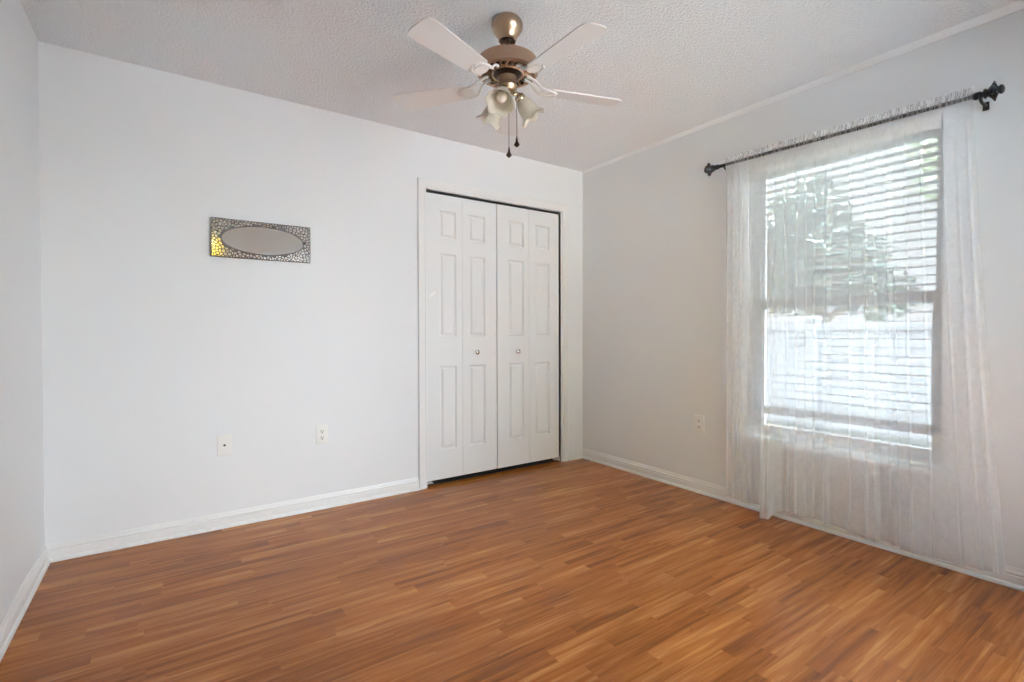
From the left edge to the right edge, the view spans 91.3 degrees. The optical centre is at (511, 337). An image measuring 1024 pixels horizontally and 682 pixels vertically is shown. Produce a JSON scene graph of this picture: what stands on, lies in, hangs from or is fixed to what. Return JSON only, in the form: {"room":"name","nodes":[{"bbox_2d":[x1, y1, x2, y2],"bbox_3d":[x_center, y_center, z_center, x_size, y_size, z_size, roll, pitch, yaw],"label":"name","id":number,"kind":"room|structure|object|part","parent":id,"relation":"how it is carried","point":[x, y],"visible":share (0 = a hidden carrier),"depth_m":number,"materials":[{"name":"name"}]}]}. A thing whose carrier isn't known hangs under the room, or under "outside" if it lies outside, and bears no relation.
{"room":"empty bedroom","nodes":[
{"label":"empty bedroom","id":0,"kind":"room"},
{"bbox_2d":[0,0,44,621],"bbox_3d":[-1.250,-0.145,0.840,0.140,2.440,3.560,-1,1,-35],"label":"wall","id":1,"kind":"structure","parent":0,"point":[22,522],"depth_m":1.99,"materials":[{"name":"white paint"}]},
{"bbox_2d":[0,545,49,661],"bbox_3d":[-1.220,1.032,0.958,0.022,0.084,3.420,-1,1,-35],"label":"baseboard","id":2,"kind":"structure","parent":1,"relation":"attached to","point":[13,616],"depth_m":1.93,"materials":[{"name":"white paint"}]},
{"bbox_2d":[38,41,582,543],"bbox_3d":[-0.839,-0.176,3.372,3.692,2.440,0.140,-1,1,-35],"label":"wall","id":3,"kind":"structure","parent":0,"point":[156,347],"depth_m":2.76,"materials":[{"name":"white paint"}]},
{"bbox_2d":[217,434,231,455],"bbox_3d":[-1.589,0.596,2.767,0.070,0.115,0.017,-1,1,-35],"label":"cable plate","id":4,"kind":"object","parent":3,"relation":"attached to","point":[224,442],"visible":1,"depth_m":2.77,"materials":[{"name":"white plastic"}]},
{"bbox_2d":[210,217,309,262],"bbox_3d":[-1.425,-0.550,2.864,0.512,0.212,0.024,-1,1,-35],"label":"wall mirror","id":5,"kind":"object","parent":3,"relation":"attached to","point":[230,238],"visible":1,"depth_m":2.84,"materials":[{"name":"grey metal"}]},
{"bbox_3d":[-1.417,-0.549,2.859,0.419,0.152,0.003,-1,1,-35],"label":"oval glass","id":6,"kind":"part","parent":5,"relation":"part of","materials":[{"name":"white mirror"}]},
{"bbox_2d":[45,448,582,562],"bbox_3d":[-0.790,1.003,3.319,3.412,0.084,0.022,-1,1,-35],"label":"baseboard","id":7,"kind":"structure","parent":3,"relation":"attached to","point":[80,547],"depth_m":2.76,"materials":[{"name":"white paint"}]},
{"bbox_2d":[316,424,327,443],"bbox_3d":[-1.163,0.594,3.066,0.070,0.115,0.009,-1,1,-35],"label":"wall outlet","id":8,"kind":"object","parent":3,"relation":"attached to","point":[321,430],"visible":1,"depth_m":3.06,"materials":[{"name":"white plastic"}]},
{"bbox_2d":[426,192,496,481],"bbox_3d":[-0.357,-0.003,3.634,0.583,2.009,0.071,-1,1,-35],"label":"door","id":9,"kind":"structure","parent":3,"relation":"in","point":[460,232],"depth_m":3.63,"materials":[{"name":"white paint"}]},
{"bbox_2d":[417,177,568,489],"bbox_3d":[-0.125,-0.029,3.855,1.344,2.130,0.158,-1,1,-35],"label":"trim","id":10,"kind":"structure","parent":3,"relation":"attached to","point":[445,188],"depth_m":3.71,"materials":[{"name":"white paint"}]},
{"bbox_2d":[496,204,558,467],"bbox_3d":[0.139,-0.008,3.976,0.606,2.009,0.071,-1,1,-35],"label":"door","id":11,"kind":"structure","parent":3,"relation":"in","point":[527,241],"depth_m":3.97,"materials":[{"name":"white paint"}]},
{"bbox_2d":[427,458,556,485],"bbox_3d":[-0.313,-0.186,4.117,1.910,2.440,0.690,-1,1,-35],"label":"door gap","id":12,"kind":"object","parent":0,"point":[551,459],"depth_m":3.85,"materials":[{"name":"grey"}]},
{"bbox_2d":[0,458,1023,681],"bbox_3d":[0.388,1.112,1.613,3.692,0.100,5.670,-1,1,-35],"label":"floor","id":13,"kind":"structure","parent":0,"point":[579,570],"depth_m":2.03,"materials":[{"name":"laminate"}]},
{"bbox_2d":[20,0,1018,171],"bbox_3d":[0.382,-1.438,1.583,3.692,0.120,5.670,-1,1,-35],"label":"ceiling","id":14,"kind":"structure","parent":0,"point":[674,67],"depth_m":2.41,"materials":[{"name":"white paint"}]},
{"bbox_2d":[394,12,620,157],"bbox_3d":[0.004,-1.078,2.151,1.045,0.609,1.007,-1,1,-35],"label":"ceiling fan","id":15,"kind":"object","parent":14,"relation":"hanging from","point":[507,67],"visible":1,"depth_m":2.12,"materials":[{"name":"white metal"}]},
{"bbox_3d":[-0.365,-1.094,2.287,0.355,0.026,0.119,0,1,18],"label":"blade","id":16,"kind":"part","parent":15,"relation":"part of","materials":[{"name":"white wood"}]},
{"bbox_3d":[-0.231,-1.090,1.883,0.119,0.026,0.355,0,1,36],"label":"blade","id":17,"kind":"part","parent":15,"relation":"part of","materials":[{"name":"white wood"}]},
{"bbox_3d":[-0.098,-0.993,2.252,0.120,0.135,0.130,-1,1,-35],"label":"lamp shade","id":18,"kind":"part","parent":15,"relation":"part of","materials":[{"name":"white glass"}]},
{"bbox_3d":[-0.046,-0.990,2.066,0.123,0.135,0.120,-1,1,-35],"label":"lamp shade","id":19,"kind":"part","parent":15,"relation":"part of","materials":[{"name":"white glass"}]},
{"bbox_3d":[-0.040,-1.014,2.097,0.055,0.071,0.052,-1,1,-35],"label":"bulb","id":20,"kind":"part","parent":15,"relation":"part of","materials":[{"name":"white glass"}]},
{"bbox_3d":[-0.023,-1.098,2.540,0.119,0.026,0.355,0,1,0],"label":"blade","id":21,"kind":"part","parent":15,"relation":"part of","materials":[{"name":"white"}]},
{"bbox_3d":[0.016,-0.977,2.170,0.015,0.239,0.006,0,1,0],"label":"pull chain","id":22,"kind":"part","parent":15,"relation":"part of","materials":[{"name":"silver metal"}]},
{"bbox_2d":[515,93,525,102],"bbox_3d":[0.037,-1.047,2.193,0.049,0.045,0.050,-1,1,-35],"label":"socket","id":23,"kind":"object","parent":15,"relation":"attached to","point":[520,97],"depth_m":2.17,"materials":[{"name":"gold metal"}]},
{"bbox_3d":[0.086,-0.992,2.203,0.126,0.135,0.121,-1,1,-35],"label":"lamp shade","id":24,"kind":"part","parent":15,"relation":"part of","materials":[{"name":"white glass"}]},
{"bbox_3d":[0.199,-1.091,1.889,0.119,0.026,0.356,-1,1,-35],"label":"blade","id":25,"kind":"part","parent":15,"relation":"part of","materials":[{"name":"white wood"}]},
{"bbox_3d":[0.324,-1.096,2.292,0.355,0.026,0.119,0,1,-18],"label":"blade","id":26,"kind":"part","parent":15,"relation":"part of","materials":[{"name":"white wood"}]},
{"bbox_2d":[583,9,1023,569],"bbox_3d":[1.673,-0.176,2.857,0.140,2.440,3.560,-1,1,-35],"label":"wall","id":27,"kind":"structure","parent":0,"point":[668,284],"depth_m":2.81,"materials":[{"name":"white paint"}]},
{"bbox_2d":[695,414,703,432],"bbox_3d":[1.252,0.576,3.349,0.009,0.115,0.070,-1,1,-35],"label":"wall outlet","id":28,"kind":"object","parent":27,"relation":"attached to","point":[699,419],"visible":1,"depth_m":3.34,"materials":[{"name":"white plastic"}]},
{"bbox_2d":[583,448,1023,591],"bbox_3d":[1.570,1.002,2.883,0.022,0.084,3.420,-1,1,-35],"label":"baseboard","id":29,"kind":"structure","parent":27,"relation":"attached to","point":[995,572],"depth_m":2.64,"materials":[{"name":"white paint"}]},
{"bbox_2d":[583,0,1023,172],"bbox_3d":[1.565,-1.379,2.843,0.034,0.034,3.400,-1,1,-35],"label":"trim","id":30,"kind":"structure","parent":27,"relation":"attached to","point":[1018,5],"depth_m":2.54,"materials":[{"name":"white paint"}]},
{"bbox_2d":[744,435,940,476],"bbox_3d":[1.743,0.626,2.721,0.129,0.022,0.947,-1,1,-35],"label":"sill","id":31,"kind":"structure","parent":27,"relation":"attached to","point":[908,466],"depth_m":2.62,"materials":[{"name":"white wood"}]},
{"bbox_2d":[755,127,943,466],"bbox_3d":[1.801,-0.213,2.753,0.048,1.655,0.947,-1,1,-35],"label":"window","id":32,"kind":"structure","parent":27,"relation":"in","point":[932,456],"depth_m":2.69,"materials":[{"name":"white"}]},
{"bbox_2d":[749,113,943,436],"bbox_3d":[1.739,-0.289,2.711,0.077,1.499,0.929,-1,1,-35],"label":"window blind","id":33,"kind":"object","parent":32,"relation":"attached to","point":[936,121],"visible":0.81,"depth_m":2.64,"materials":[{"name":"grey plastic"}]},
{"bbox_3d":[1.560,-0.275,2.989,0.056,1.435,0.002,-1,1,-35],"label":"ladder cord","id":34,"kind":"part","parent":33,"relation":"part of","materials":[{"name":"white fabric"}]},
{"bbox_3d":[1.748,-0.272,2.716,0.056,1.435,0.002,-1,1,-35],"label":"ladder cord","id":35,"kind":"part","parent":33,"relation":"part of","materials":[{"name":"white fabric"}]},
{"bbox_3d":[1.750,0.438,2.725,0.050,0.045,0.921,-1,1,-35],"label":"rail","id":36,"kind":"part","parent":33,"relation":"part of","materials":[{"name":"grey plastic"}]},
{"bbox_3d":[1.935,-0.269,2.445,0.056,1.435,0.002,-1,1,-35],"label":"ladder cord","id":37,"kind":"part","parent":33,"relation":"part of","materials":[{"name":"white fabric"}]},
{"bbox_3d":[1.795,0.179,2.752,0.024,0.819,0.895,-1,1,-35],"label":"sash","id":38,"kind":"part","parent":32,"relation":"part of","materials":[{"name":"white"}]},
{"bbox_3d":[1.809,-0.602,2.754,0.016,0.824,0.895,-1,1,-35],"label":"sash","id":39,"kind":"part","parent":32,"relation":"part of","materials":[{"name":"white"}]},
{"bbox_2d":[704,81,1004,175],"bbox_3d":[1.649,-1.046,2.644,0.128,0.117,1.394,-1,1,-35],"label":"curtain rod","id":40,"kind":"object","parent":27,"relation":"attached to","point":[994,89],"visible":1,"depth_m":2.40,"materials":[{"name":"black metal"}]},
{"bbox_3d":[1.631,-1.046,2.632,0.022,0.054,1.268,-1,1,-35],"label":"rod","id":41,"kind":"part","parent":40,"relation":"part of","materials":[{"name":"black metal"}]},
{"label":"outside","id":42,"kind":"structure","parent":0,"visible":0},
{"bbox_2d":[759,435,937,466],"bbox_3d":[4.724,1.230,7.140,70.000,0.210,80.000,-1,1,-35],"label":"ground","id":43,"kind":"structure","parent":42,"point":[759,435],"depth_m":5.04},
{"bbox_2d":[766,172,920,323],"bbox_3d":[4.917,-0.807,8.431,1.677,3.814,3.225,-1,1,-35],"label":"leafy tree","id":44,"kind":"object","parent":43,"relation":"on","point":[863,267],"visible":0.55,"depth_m":7.88,"materials":[{"name":"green plant"}]},
{"bbox_2d":[766,316,931,448],"bbox_3d":[3.364,0.432,5.585,0.120,1.390,15.120,-1,1,-35],"label":"fence","id":45,"kind":"object","parent":43,"relation":"on","point":[896,437],"visible":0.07,"depth_m":5.24,"materials":[{"name":"grey"}]},
{"bbox_3d":[3.364,0.432,5.585,0.120,1.390,0.120,-1,1,-35],"label":"post","id":46,"kind":"part","parent":45,"relation":"part of","materials":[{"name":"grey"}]},
{"bbox_2d":[893,137,936,199],"bbox_3d":[6.592,-1.346,6.853,1.700,4.920,2.408,-1,1,-35],"label":"leafy tree","id":47,"kind":"object","parent":43,"relation":"on","point":[932,140],"visible":0.03,"depth_m":7.29,"materials":[{"name":"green plant"}]}
]}

